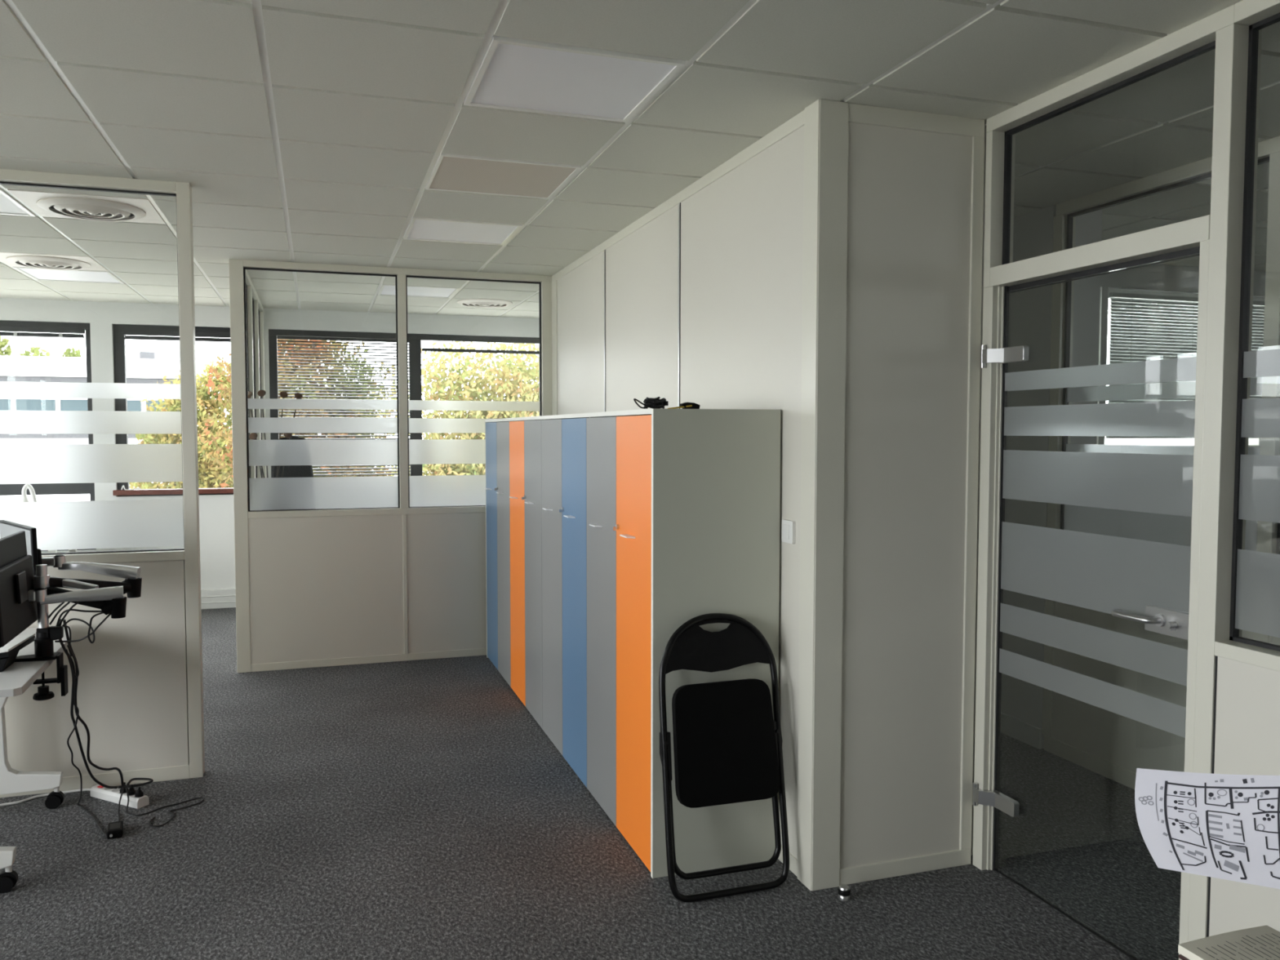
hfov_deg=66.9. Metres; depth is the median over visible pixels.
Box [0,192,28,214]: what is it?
diffuser
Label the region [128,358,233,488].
tree
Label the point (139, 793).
plug
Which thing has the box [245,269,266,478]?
wall
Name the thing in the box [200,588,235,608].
baseboard
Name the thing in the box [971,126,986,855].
wall
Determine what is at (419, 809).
floor
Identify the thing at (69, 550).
office desk
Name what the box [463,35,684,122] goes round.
recessed light
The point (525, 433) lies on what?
tall cabinet
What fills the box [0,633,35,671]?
laptop
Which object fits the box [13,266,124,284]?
recessed light
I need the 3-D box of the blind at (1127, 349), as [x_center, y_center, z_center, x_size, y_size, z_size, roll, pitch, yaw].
[3.691,-0.751,6.501,1.370,0.940,0.032,-1,3,-18]
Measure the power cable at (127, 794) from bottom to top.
0.077 m
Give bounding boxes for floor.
[0,607,1181,959]
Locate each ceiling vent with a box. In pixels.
[0,251,107,271]
[7,188,165,224]
[456,298,512,307]
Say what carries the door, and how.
in the door frame
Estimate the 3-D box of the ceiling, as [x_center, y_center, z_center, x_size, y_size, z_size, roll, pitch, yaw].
[0.366,-1.357,2.768,11.682,0.250,14.095,-1,3,-18]
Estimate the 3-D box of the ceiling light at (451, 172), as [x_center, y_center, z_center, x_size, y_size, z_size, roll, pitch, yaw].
[-0.607,-1.315,4.202,0.574,0.021,0.574,-1,3,-18]
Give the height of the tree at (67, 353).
9.824 m
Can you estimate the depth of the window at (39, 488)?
8.23 m
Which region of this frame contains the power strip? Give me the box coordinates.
[89,784,149,808]
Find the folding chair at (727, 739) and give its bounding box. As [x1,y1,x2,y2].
[658,613,789,902]
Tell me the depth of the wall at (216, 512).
8.59 m
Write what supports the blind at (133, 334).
attached to the window at (119, 342)
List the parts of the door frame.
panel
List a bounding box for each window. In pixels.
[0,320,96,551]
[112,324,233,496]
[268,328,539,477]
[1105,288,1265,447]
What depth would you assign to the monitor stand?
3.58 m
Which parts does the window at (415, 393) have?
blind rail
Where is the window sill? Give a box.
[112,488,233,495]
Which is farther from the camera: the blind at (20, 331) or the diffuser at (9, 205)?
the blind at (20, 331)
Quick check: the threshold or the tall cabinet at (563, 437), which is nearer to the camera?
the threshold
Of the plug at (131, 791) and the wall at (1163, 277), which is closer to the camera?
the plug at (131, 791)
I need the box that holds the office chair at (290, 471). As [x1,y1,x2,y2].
[273,435,315,509]
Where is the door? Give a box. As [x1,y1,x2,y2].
[972,246,1199,871]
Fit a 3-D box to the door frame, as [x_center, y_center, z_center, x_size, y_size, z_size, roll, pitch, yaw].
[2.346,0.234,0.210,0.098,2.666,6.893,-1,3,-18]
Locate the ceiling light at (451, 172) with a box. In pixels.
[425,151,581,199]
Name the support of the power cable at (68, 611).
attached to the monitor stand
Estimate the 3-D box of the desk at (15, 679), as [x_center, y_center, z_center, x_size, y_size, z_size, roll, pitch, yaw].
[-2.590,1.026,3.555,0.842,0.735,1.139,-1,3,-18]
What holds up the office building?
on the ground
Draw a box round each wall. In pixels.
[0,168,204,797]
[0,297,539,590]
[228,258,551,672]
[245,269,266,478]
[551,99,984,890]
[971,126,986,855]
[1042,136,1279,789]
[1096,263,1266,444]
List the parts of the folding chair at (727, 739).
backrest, seat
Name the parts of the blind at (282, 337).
ladder cord, ladder cord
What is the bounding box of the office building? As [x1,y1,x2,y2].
[0,351,231,502]
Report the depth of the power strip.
4.10 m
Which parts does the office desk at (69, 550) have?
leg, leg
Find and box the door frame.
[972,0,1279,959]
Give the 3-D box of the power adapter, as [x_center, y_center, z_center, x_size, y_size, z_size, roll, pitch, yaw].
[-2.051,1.367,3.789,0.054,0.031,0.120,-1,3,-26]
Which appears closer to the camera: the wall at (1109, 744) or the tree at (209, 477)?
the wall at (1109, 744)
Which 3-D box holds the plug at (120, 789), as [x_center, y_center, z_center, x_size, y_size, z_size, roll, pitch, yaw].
[-2.188,1.303,4.109,0.033,0.041,0.033,-1,3,-18]
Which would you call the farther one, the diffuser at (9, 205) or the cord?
the cord
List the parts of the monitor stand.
clamp knob, arm, arm, arm, arm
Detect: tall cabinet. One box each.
[484,417,511,687]
[509,416,542,728]
[541,413,590,787]
[586,396,780,878]
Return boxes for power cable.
[0,788,90,806]
[48,601,102,626]
[54,612,111,643]
[58,618,117,788]
[62,619,124,786]
[63,625,79,678]
[65,648,106,835]
[117,787,124,821]
[118,777,153,788]
[125,787,204,826]
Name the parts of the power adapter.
rating plate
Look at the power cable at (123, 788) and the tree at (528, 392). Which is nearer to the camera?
the power cable at (123, 788)
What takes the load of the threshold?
on the floor
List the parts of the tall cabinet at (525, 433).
door, door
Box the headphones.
[20,484,36,502]
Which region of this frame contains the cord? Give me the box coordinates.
[120,485,141,490]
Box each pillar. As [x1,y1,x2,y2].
[1000,204,1102,748]
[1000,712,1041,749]
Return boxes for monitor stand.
[14,555,142,700]
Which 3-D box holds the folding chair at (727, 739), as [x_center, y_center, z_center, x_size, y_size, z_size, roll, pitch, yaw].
[0.286,0.938,3.348,0.454,0.933,0.202,-1,3,-18]
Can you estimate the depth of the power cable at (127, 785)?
4.12 m
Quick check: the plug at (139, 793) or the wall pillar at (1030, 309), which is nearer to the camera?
the plug at (139, 793)
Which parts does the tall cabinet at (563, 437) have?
handle, door, handle, door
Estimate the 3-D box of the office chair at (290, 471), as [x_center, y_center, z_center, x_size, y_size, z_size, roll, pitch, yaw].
[-2.408,0.451,7.004,0.612,1.536,0.636,-1,3,-18]
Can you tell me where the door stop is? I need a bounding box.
[837,884,850,901]
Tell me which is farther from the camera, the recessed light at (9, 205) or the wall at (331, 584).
the wall at (331, 584)
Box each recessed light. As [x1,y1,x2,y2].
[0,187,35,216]
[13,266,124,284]
[377,283,459,297]
[403,215,522,245]
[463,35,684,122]
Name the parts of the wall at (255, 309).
glass pane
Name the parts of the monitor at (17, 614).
mount plate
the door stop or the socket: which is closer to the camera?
the door stop
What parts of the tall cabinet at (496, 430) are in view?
door, door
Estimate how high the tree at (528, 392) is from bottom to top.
7.299 m
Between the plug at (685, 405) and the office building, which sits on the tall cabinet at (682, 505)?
the plug at (685, 405)
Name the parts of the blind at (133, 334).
rail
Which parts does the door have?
lever, lock plate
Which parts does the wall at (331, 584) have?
panel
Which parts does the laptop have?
lid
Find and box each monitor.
[0,520,42,607]
[0,530,37,648]
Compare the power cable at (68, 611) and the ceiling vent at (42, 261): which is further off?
the ceiling vent at (42, 261)
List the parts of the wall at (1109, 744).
panel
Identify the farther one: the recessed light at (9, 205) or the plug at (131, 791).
the recessed light at (9, 205)
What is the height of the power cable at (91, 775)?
0.800 m
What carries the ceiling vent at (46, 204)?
in the ceiling
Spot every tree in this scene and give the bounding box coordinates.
[0,335,50,356]
[62,346,81,357]
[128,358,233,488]
[197,338,397,488]
[357,341,539,475]
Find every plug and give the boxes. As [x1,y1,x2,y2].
[119,782,128,793]
[128,784,136,795]
[134,786,143,797]
[667,402,700,408]
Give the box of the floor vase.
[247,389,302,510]
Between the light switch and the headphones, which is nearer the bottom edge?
the light switch
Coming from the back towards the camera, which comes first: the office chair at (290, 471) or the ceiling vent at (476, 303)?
the ceiling vent at (476, 303)
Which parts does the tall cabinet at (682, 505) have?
handle, door, handle, door, cable coil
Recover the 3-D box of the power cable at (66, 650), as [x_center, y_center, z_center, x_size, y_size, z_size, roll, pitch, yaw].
[-2.219,1.001,3.877,0.129,0.754,0.442,-2,3,-32]
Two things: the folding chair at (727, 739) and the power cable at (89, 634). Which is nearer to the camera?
the folding chair at (727, 739)
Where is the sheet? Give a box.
[1134,768,1279,888]
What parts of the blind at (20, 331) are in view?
rail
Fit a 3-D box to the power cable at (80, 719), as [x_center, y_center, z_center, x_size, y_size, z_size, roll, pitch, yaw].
[-2.193,0.908,3.872,0.060,0.788,0.410,0,3,-1]
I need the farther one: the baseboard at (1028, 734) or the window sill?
the window sill
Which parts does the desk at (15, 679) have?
leg, castor stem, leg, castor stem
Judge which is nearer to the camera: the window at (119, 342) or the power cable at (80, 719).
the power cable at (80, 719)
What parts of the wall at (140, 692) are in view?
panel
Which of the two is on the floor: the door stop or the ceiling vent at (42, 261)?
the door stop
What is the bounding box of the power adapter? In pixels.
[106,821,123,839]
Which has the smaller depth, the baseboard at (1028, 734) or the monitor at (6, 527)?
the monitor at (6, 527)
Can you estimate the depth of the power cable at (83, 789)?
4.16 m
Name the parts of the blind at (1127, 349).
ladder cord, rail, ladder cord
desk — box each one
[0,626,71,893]
[48,549,76,552]
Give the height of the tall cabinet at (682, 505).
1.698 m
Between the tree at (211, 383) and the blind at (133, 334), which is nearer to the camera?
the blind at (133, 334)
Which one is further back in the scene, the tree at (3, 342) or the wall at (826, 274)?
the tree at (3, 342)
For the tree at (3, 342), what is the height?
9.951 m
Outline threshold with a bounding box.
[995,870,1136,959]
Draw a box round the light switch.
[781,519,795,543]
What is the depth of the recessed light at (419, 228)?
5.33 m
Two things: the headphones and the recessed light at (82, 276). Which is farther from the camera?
the headphones
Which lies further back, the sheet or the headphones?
the headphones
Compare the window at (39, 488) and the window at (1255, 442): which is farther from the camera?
the window at (39, 488)
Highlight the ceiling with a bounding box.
[0,0,1279,318]
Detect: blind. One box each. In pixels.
[0,325,85,337]
[123,328,230,342]
[276,335,410,477]
[1106,292,1264,438]
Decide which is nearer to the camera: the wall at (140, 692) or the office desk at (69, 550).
the wall at (140, 692)
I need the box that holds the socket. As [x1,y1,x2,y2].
[111,788,119,791]
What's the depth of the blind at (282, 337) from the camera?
8.90 m
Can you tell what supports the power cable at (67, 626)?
hanging from the monitor stand
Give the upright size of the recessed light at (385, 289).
0.022 m
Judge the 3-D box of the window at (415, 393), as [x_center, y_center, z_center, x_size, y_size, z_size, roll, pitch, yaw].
[-2.127,-0.636,9.156,2.558,1.480,0.102,-1,3,-18]
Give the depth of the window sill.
8.44 m
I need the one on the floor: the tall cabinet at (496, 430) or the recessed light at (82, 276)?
the tall cabinet at (496, 430)
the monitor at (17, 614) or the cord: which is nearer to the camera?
the monitor at (17, 614)

